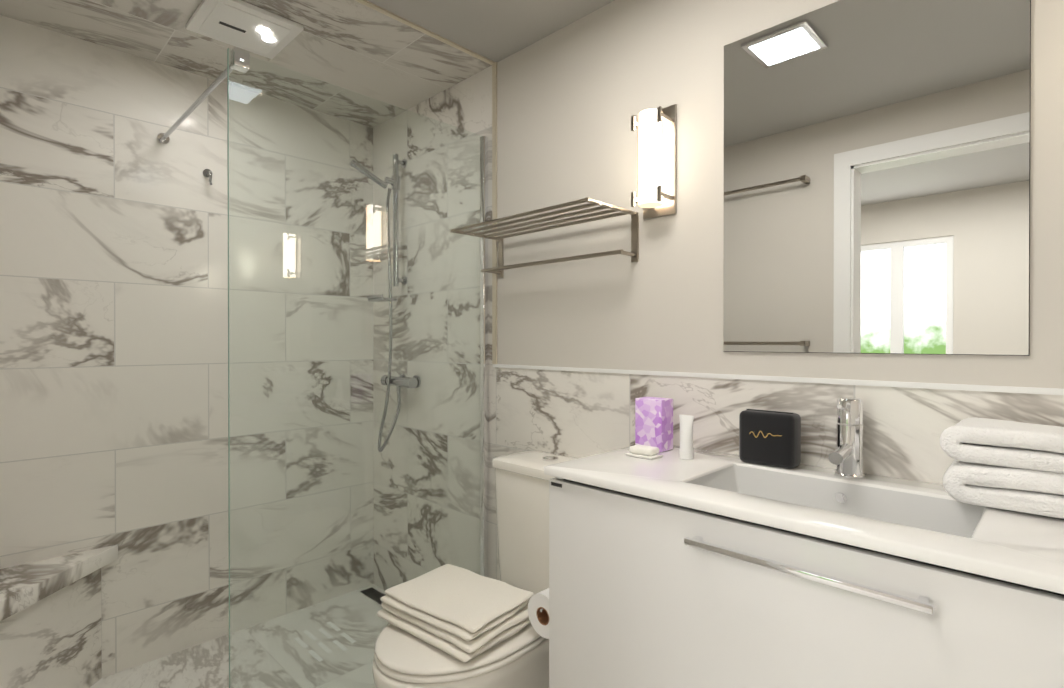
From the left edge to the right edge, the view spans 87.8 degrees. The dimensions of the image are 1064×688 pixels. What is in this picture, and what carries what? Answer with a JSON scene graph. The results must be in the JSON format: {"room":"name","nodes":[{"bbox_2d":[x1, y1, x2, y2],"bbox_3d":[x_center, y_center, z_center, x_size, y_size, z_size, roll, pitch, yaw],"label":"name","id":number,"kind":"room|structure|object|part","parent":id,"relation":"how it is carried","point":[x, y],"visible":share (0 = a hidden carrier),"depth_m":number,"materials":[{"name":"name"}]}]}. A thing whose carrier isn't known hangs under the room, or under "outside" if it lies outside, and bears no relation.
{"room":"bathroom","nodes":[
{"label":"bathroom","id":0,"kind":"room"},
{"bbox_2d":[0,15,373,677],"bbox_3d":[-1.358,0.064,2.262,0.120,2.270,1.740,0,0,45],"label":"wall","id":1,"kind":"structure","parent":0,"point":[113,320],"depth_m":2.14,"materials":[{"name":"stone"}]},
{"bbox_2d":[203,169,211,184],"bbox_3d":[-1.287,-0.666,2.206,0.053,0.072,0.034,0,0,45],"label":"hook","id":2,"kind":"object","parent":1,"relation":"attached to","point":[207,173],"visible":1,"depth_m":2.21,"materials":[{"name":"silver metal"}]},
{"bbox_3d":[-1.285,-0.660,2.204,0.047,0.060,0.010,0,0,45],"label":"arm","id":3,"kind":"part","parent":2,"relation":"part of"},
{"bbox_2d":[90,584,388,687],"bbox_3d":[-0.335,1.254,1.261,2.990,0.101,1.740,0,0,45],"label":"floor","id":4,"kind":"structure","parent":0,"point":[204,665],"depth_m":2.12,"materials":[{"name":"stone"}]},
{"bbox_2d":[0,544,117,687],"bbox_3d":[-1.509,0.967,1.692,0.468,0.470,0.468,0,0,45],"label":"bench","id":5,"kind":"object","parent":4,"relation":"on","point":[51,623],"visible":1,"depth_m":1.79,"materials":[{"name":"stone"}]},
{"bbox_2d":[157,47,487,687],"bbox_3d":[-0.799,0.198,2.119,0.877,2.005,0.919,0,0,45],"label":"glass","id":6,"kind":"object","parent":4,"relation":"on","point":[240,58],"visible":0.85,"depth_m":1.78,"materials":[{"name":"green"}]},
{"bbox_3d":[-1.107,-0.784,1.818,0.842,0.015,0.015,0,0,45],"label":"rod","id":7,"kind":"part","parent":6,"relation":"part of","materials":[{"name":"silver metal"}]},
{"bbox_2d":[359,587,384,605],"bbox_3d":[-0.528,1.197,2.419,0.790,0.003,0.070,0,0,45],"label":"frame","id":8,"kind":"object","parent":4,"relation":"on","point":[371,598],"depth_m":2.63,"materials":[{"name":"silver metal"}]},
{"bbox_2d":[361,587,384,603],"bbox_3d":[-0.528,1.195,2.419,0.778,0.002,0.058,0,0,45],"label":"floor drain grate","id":9,"kind":"object","parent":8,"relation":"on","point":[370,594],"depth_m":2.63,"materials":[{"name":"grey metal"}]},
{"bbox_2d":[372,450,576,687],"bbox_3d":[-0.118,0.782,1.591,0.384,0.840,0.718,0,0,45],"label":"toilet","id":10,"kind":"object","parent":4,"relation":"on","point":[402,658],"visible":0.4,"depth_m":1.49,"materials":[{"name":"white ceramic"}]},
{"bbox_2d":[377,564,533,661],"bbox_3d":[-0.205,0.718,1.524,0.366,0.075,0.280,0,0,40],"label":"towel","id":11,"kind":"object","parent":10,"relation":"on","point":[462,614],"visible":0.98,"depth_m":1.46,"materials":[{"name":"white fabric"}]},
{"bbox_3d":[-0.201,0.770,1.506,0.380,0.022,0.460,0,0,45],"label":"lid","id":12,"kind":"part","parent":10,"relation":"part of","materials":[{"name":"white plastic"}]},
{"bbox_3d":[-0.200,0.791,1.507,0.384,0.018,0.467,0,0,45],"label":"seat","id":13,"kind":"part","parent":10,"relation":"part of","materials":[{"name":"white plastic"}]},
{"bbox_3d":[-0.118,1.002,1.591,0.366,0.402,0.716,0,0,45],"label":"bowl","id":14,"kind":"part","parent":10,"relation":"part of","materials":[{"name":"white ceramic"}]},
{"bbox_3d":[0.062,0.607,1.773,0.362,0.400,0.201,0,0,45],"label":"tank","id":15,"kind":"part","parent":10,"relation":"part of","materials":[{"name":"white ceramic"}]},
{"bbox_3d":[0.060,0.388,1.770,0.380,0.036,0.211,0,0,45],"label":"tank lid","id":16,"kind":"part","parent":10,"relation":"part of","materials":[{"name":"white ceramic"}]},
{"bbox_2d":[543,445,1063,687],"bbox_3d":[0.568,0.747,1.086,1.098,0.916,0.479,0,0,45],"label":"bathroom vanity","id":17,"kind":"object","parent":4,"relation":"on","point":[702,568],"visible":0.96,"depth_m":0.98,"materials":[{"name":"white paint"}]},
{"bbox_2d":[528,588,548,638],"bbox_3d":[0.066,0.662,1.442,0.134,0.184,0.098,0,0,45],"label":"toilet roll","id":18,"kind":"object","parent":17,"relation":"attached to","point":[538,608],"visible":0.25,"depth_m":1.43,"materials":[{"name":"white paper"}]},
{"bbox_2d":[625,444,662,459],"bbox_3d":[0.288,0.275,1.419,0.080,0.024,0.055,0,0,45],"label":"soap dish","id":19,"kind":"object","parent":17,"relation":"on","point":[645,452],"visible":0.98,"depth_m":1.40,"materials":[{"name":"white ceramic"}]},
{"bbox_2d":[635,397,672,451],"bbox_3d":[0.335,0.218,1.517,0.084,0.138,0.060,0,0,45],"label":"gift box","id":20,"kind":"object","parent":17,"relation":"on","point":[653,421],"visible":0.85,"depth_m":1.49,"materials":[{"name":"purple paper"}]},
{"bbox_2d":[679,415,693,459],"bbox_3d":[0.389,0.233,1.393,0.040,0.108,0.034,0,0,45],"label":"tube","id":21,"kind":"object","parent":17,"relation":"on","point":[686,438],"visible":1,"depth_m":1.38,"materials":[{"name":"white plastic"}]},
{"bbox_3d":[0.308,0.367,1.034,0.012,0.010,0.022,0,0,45],"label":"handle post","id":22,"kind":"part","parent":17,"relation":"part of","materials":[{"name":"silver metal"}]},
{"bbox_2d":[739,409,800,468],"bbox_3d":[0.569,0.224,1.327,0.130,0.128,0.063,0,0,45],"label":"speaker","id":23,"kind":"object","parent":17,"relation":"on","point":[770,438],"visible":1,"depth_m":1.30,"materials":[{"name":"black plastic"}]},
{"bbox_3d":[0.422,0.368,0.900,0.380,0.012,0.012,0,0,45],"label":"handle","id":24,"kind":"part","parent":17,"relation":"part of","materials":[{"name":"silver metal"}]},
{"bbox_2d":[828,397,864,478],"bbox_3d":[0.673,0.204,1.190,0.058,0.169,0.130,0,0,45],"label":"faucet","id":25,"kind":"object","parent":17,"relation":"on","point":[845,457],"visible":0.98,"depth_m":1.19,"materials":[{"name":"silver metal"}]},
{"bbox_3d":[0.658,0.232,1.175,0.027,0.036,0.088,0,0,45],"label":"spout","id":26,"kind":"part","parent":25,"relation":"part of","materials":[{"name":"silver metal"}]},
{"bbox_3d":[0.698,0.146,1.215,0.050,0.054,0.050,0,0,45],"label":"lever","id":27,"kind":"part","parent":25,"relation":"part of","materials":[{"name":"silver metal"}]},
{"bbox_3d":[0.558,0.368,0.789,0.012,0.010,0.022,0,0,45],"label":"handle post","id":28,"kind":"part","parent":17,"relation":"part of","materials":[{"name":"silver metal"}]},
{"bbox_2d":[940,417,1063,518],"bbox_3d":[0.882,0.215,0.983,0.240,0.144,0.159,0,0,45],"label":"towel stack","id":29,"kind":"object","parent":17,"relation":"on","point":[1009,465],"visible":1,"depth_m":0.95,"materials":[{"name":"white fabric"}]},
{"bbox_2d":[0,0,491,127],"bbox_3d":[-0.994,-1.119,1.899,0.900,0.100,1.500,0,0,45],"label":"ceiling","id":30,"kind":"structure","parent":0,"point":[358,49],"depth_m":2.01,"materials":[{"name":"stone"}]},
{"bbox_2d":[186,0,303,58],"bbox_3d":[-0.962,-1.058,1.853,0.280,0.021,0.280,0,0,45],"label":"light","id":31,"kind":"object","parent":30,"relation":"attached to","point":[241,24],"visible":0.98,"depth_m":1.83,"materials":[{"name":"white plastic"}]},
{"bbox_2d":[367,0,614,61],"bbox_3d":[-0.014,-1.114,0.935,1.850,0.100,1.500,0,0,45],"label":"ceiling","id":32,"kind":"structure","parent":0,"point":[496,30],"depth_m":1.82,"materials":[{"name":"grey paint"}]},
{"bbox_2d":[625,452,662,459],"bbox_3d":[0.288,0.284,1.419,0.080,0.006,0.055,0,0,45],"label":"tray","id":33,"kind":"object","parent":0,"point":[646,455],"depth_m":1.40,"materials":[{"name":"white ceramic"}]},
{"bbox_2d":[373,0,1063,589],"bbox_3d":[0.233,0.066,1.833,2.990,2.270,0.120,0,0,45],"label":"wall","id":34,"kind":"structure","parent":0,"point":[573,97],"depth_m":1.82,"materials":[{"name":"grey paint"}]},
{"bbox_2d":[401,159,406,167],"bbox_3d":[-0.589,-0.832,2.547,0.040,0.040,0.007,0,0,45],"label":"rose","id":35,"kind":"object","parent":34,"relation":"attached to","point":[404,165],"depth_m":2.54,"materials":[{"name":"silver metal"}]},
{"bbox_2d":[401,276,406,284],"bbox_3d":[-0.589,-0.292,2.550,0.040,0.040,0.007,0,0,45],"label":"rose","id":36,"kind":"object","parent":34,"relation":"attached to","point":[405,281],"depth_m":2.54,"materials":[{"name":"silver metal"}]},
{"bbox_2d":[413,375,420,387],"bbox_3d":[-0.519,0.168,2.481,0.056,0.056,0.009,0,0,45],"label":"rose","id":37,"kind":"object","parent":34,"relation":"attached to","point":[418,380],"depth_m":2.47,"materials":[{"name":"silver metal"}]},
{"bbox_2d":[355,0,494,64],"bbox_3d":[-0.669,-1.064,1.575,0.018,0.006,1.494,0,0,45],"label":"trim","id":38,"kind":"structure","parent":34,"relation":"attached to","point":[418,28],"depth_m":1.88,"materials":[{"name":"beige"}]},
{"bbox_2d":[492,62,496,363],"bbox_3d":[-0.142,-0.496,2.111,0.022,1.147,0.006,0,0,45],"label":"trim","id":39,"kind":"structure","parent":34,"relation":"attached to","point":[494,210],"depth_m":2.11,"materials":[{"name":"beige"}]},
{"bbox_2d":[450,197,638,277],"bbox_3d":[0.015,-0.324,1.795,0.624,0.151,0.236,0,0,45],"label":"shelf rack","id":40,"kind":"object","parent":34,"relation":"attached to","point":[633,254],"visible":0.98,"depth_m":1.73,"materials":[{"name":"silver metal"}]},
{"bbox_3d":[-0.200,-0.395,2.004,0.012,0.012,0.232,0,0,45],"label":"arm","id":41,"kind":"part","parent":40,"relation":"part of"},
{"bbox_3d":[-0.147,-0.270,2.059,0.012,0.012,0.081,0,0,45],"label":"arm","id":42,"kind":"part","parent":40,"relation":"part of"},
{"bbox_3d":[-0.117,-0.323,2.088,0.024,0.147,0.004,0,0,45],"label":"plate","id":43,"kind":"part","parent":40,"relation":"part of","materials":[{"name":"silver metal"}]},
{"bbox_3d":[0.228,-0.393,1.583,0.012,0.012,0.232,0,0,45],"label":"arm","id":44,"kind":"part","parent":40,"relation":"part of"},
{"bbox_3d":[0.281,-0.268,1.638,0.012,0.012,0.081,0,0,45],"label":"arm","id":45,"kind":"part","parent":40,"relation":"part of"},
{"bbox_3d":[0.310,-0.321,1.667,0.024,0.147,0.004,0,0,45],"label":"plate","id":46,"kind":"part","parent":40,"relation":"part of","materials":[{"name":"silver metal"}]},
{"bbox_2d":[631,104,676,219],"bbox_3d":[0.342,-0.524,1.577,0.108,0.310,0.088,0,0,45],"label":"sconce","id":47,"kind":"object","parent":34,"relation":"attached to","point":[657,162],"visible":1,"depth_m":1.55,"materials":[{"name":"white glass"}]},
{"bbox_3d":[0.336,-0.524,1.572,0.072,0.260,0.072,0,0,45],"label":"lamp shade","id":48,"kind":"part","parent":47,"relation":"part of","materials":[{"name":"white glass"}]},
{"bbox_3d":[0.376,-0.414,1.551,0.010,0.010,0.065,0,0,45],"label":"arm","id":49,"kind":"part","parent":47,"relation":"part of"},
{"bbox_3d":[0.376,-0.632,1.550,0.010,0.010,0.065,0,0,45],"label":"arm","id":50,"kind":"part","parent":47,"relation":"part of"},
{"bbox_2d":[493,364,1063,394],"bbox_3d":[0.510,0.086,1.474,1.850,0.012,0.004,0,0,45],"label":"trim","id":51,"kind":"structure","parent":34,"relation":"attached to","point":[1026,390],"depth_m":1.29,"materials":[{"name":"white stone"}]},
{"bbox_2d":[494,367,1063,580],"bbox_3d":[0.597,0.646,1.478,1.970,1.113,0.120,0,0,45],"label":"backsplash","id":52,"kind":"structure","parent":34,"relation":"attached to","point":[577,414],"depth_m":1.46,"materials":[{"name":"stone"}]},
{"bbox_2d":[723,0,1030,355],"bbox_3d":[0.726,-0.384,1.258,0.606,0.811,0.006,0,0,45],"label":"mirror","id":53,"kind":"object","parent":34,"relation":"attached to","point":[876,176],"visible":1,"depth_m":1.21,"materials":[{"name":"grey mirror"}]},
{"bbox_3d":[-0.603,-0.292,2.536,0.018,0.018,0.047,0,0,45],"label":"bracket","id":54,"kind":"object","parent":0,"visible":0},
{"bbox_2d":[393,154,398,286],"bbox_3d":[-0.620,-0.562,2.517,0.025,0.600,0.025,0,0,45],"label":"rail","id":55,"kind":"object","parent":54,"relation":"attached to","point":[395,225],"depth_m":2.51,"materials":[{"name":"silver metal"}]},
{"bbox_2d":[367,294,396,301],"bbox_3d":[-0.680,-0.207,2.508,0.130,0.026,0.076,0,0,45],"label":"dish","id":56,"kind":"object","parent":55,"relation":"attached to","point":[383,299],"depth_m":2.48,"materials":[{"name":"silver metal"}]},
{"bbox_3d":[-0.705,-0.213,2.483,0.130,0.014,0.006,0,0,45],"label":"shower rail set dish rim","id":57,"kind":"part","parent":56,"relation":"part of","materials":[{"name":"silver metal"}]},
{"bbox_2d":[391,175,399,189],"bbox_3d":[-0.620,-0.732,2.517,0.038,0.060,0.038,0,0,45],"label":"slider","id":58,"kind":"object","parent":55,"relation":"attached to","point":[397,186],"depth_m":2.50,"materials":[{"name":"silver metal"}]},
{"bbox_2d":[384,177,394,184],"bbox_3d":[-0.637,-0.734,2.499,0.028,0.033,0.053,0,0,45],"label":"holder","id":59,"kind":"object","parent":58,"relation":"attached to","point":[388,179],"depth_m":2.48,"materials":[{"name":"silver metal"}]},
{"bbox_2d":[353,162,387,188],"bbox_3d":[-0.709,-0.739,2.426,0.025,0.088,0.165,0,0,45],"label":"shower","id":60,"kind":"object","parent":59,"relation":"attached to","point":[364,171],"depth_m":2.42,"materials":[{"name":"silver metal"}]},
{"bbox_3d":[-0.609,0.168,2.546,0.026,0.026,0.044,0,0,45],"label":"inlet","id":61,"kind":"object","parent":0,"visible":0},
{"bbox_2d":[380,375,417,387],"bbox_3d":[-0.598,0.168,2.479,0.230,0.048,0.048,0,0,45],"label":"mixer","id":62,"kind":"object","parent":61,"relation":"attached to","point":[395,379],"depth_m":2.43,"materials":[{"name":"silver metal"}]},
{"bbox_3d":[-0.666,0.168,2.547,0.038,0.048,0.048,0,0,45],"label":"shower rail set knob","id":63,"kind":"part","parent":62,"relation":"part of","materials":[{"name":"silver metal"}]},
{"bbox_3d":[-0.529,0.169,2.412,0.038,0.048,0.048,0,0,45],"label":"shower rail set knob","id":64,"kind":"part","parent":62,"relation":"part of","materials":[{"name":"silver metal"}]},
{"bbox_3d":[-0.598,0.200,2.479,0.018,0.026,0.018,0,0,45],"label":"outlet","id":65,"kind":"object","parent":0,"visible":0},
{"bbox_2d":[378,188,400,451],"bbox_3d":[-0.643,-0.108,2.485,0.092,1.186,0.073,0,0,45],"label":"hose","id":66,"kind":"object","parent":65,"relation":"attached to","point":[390,347],"depth_m":2.47,"materials":[{"name":"silver metal"}]}
]}

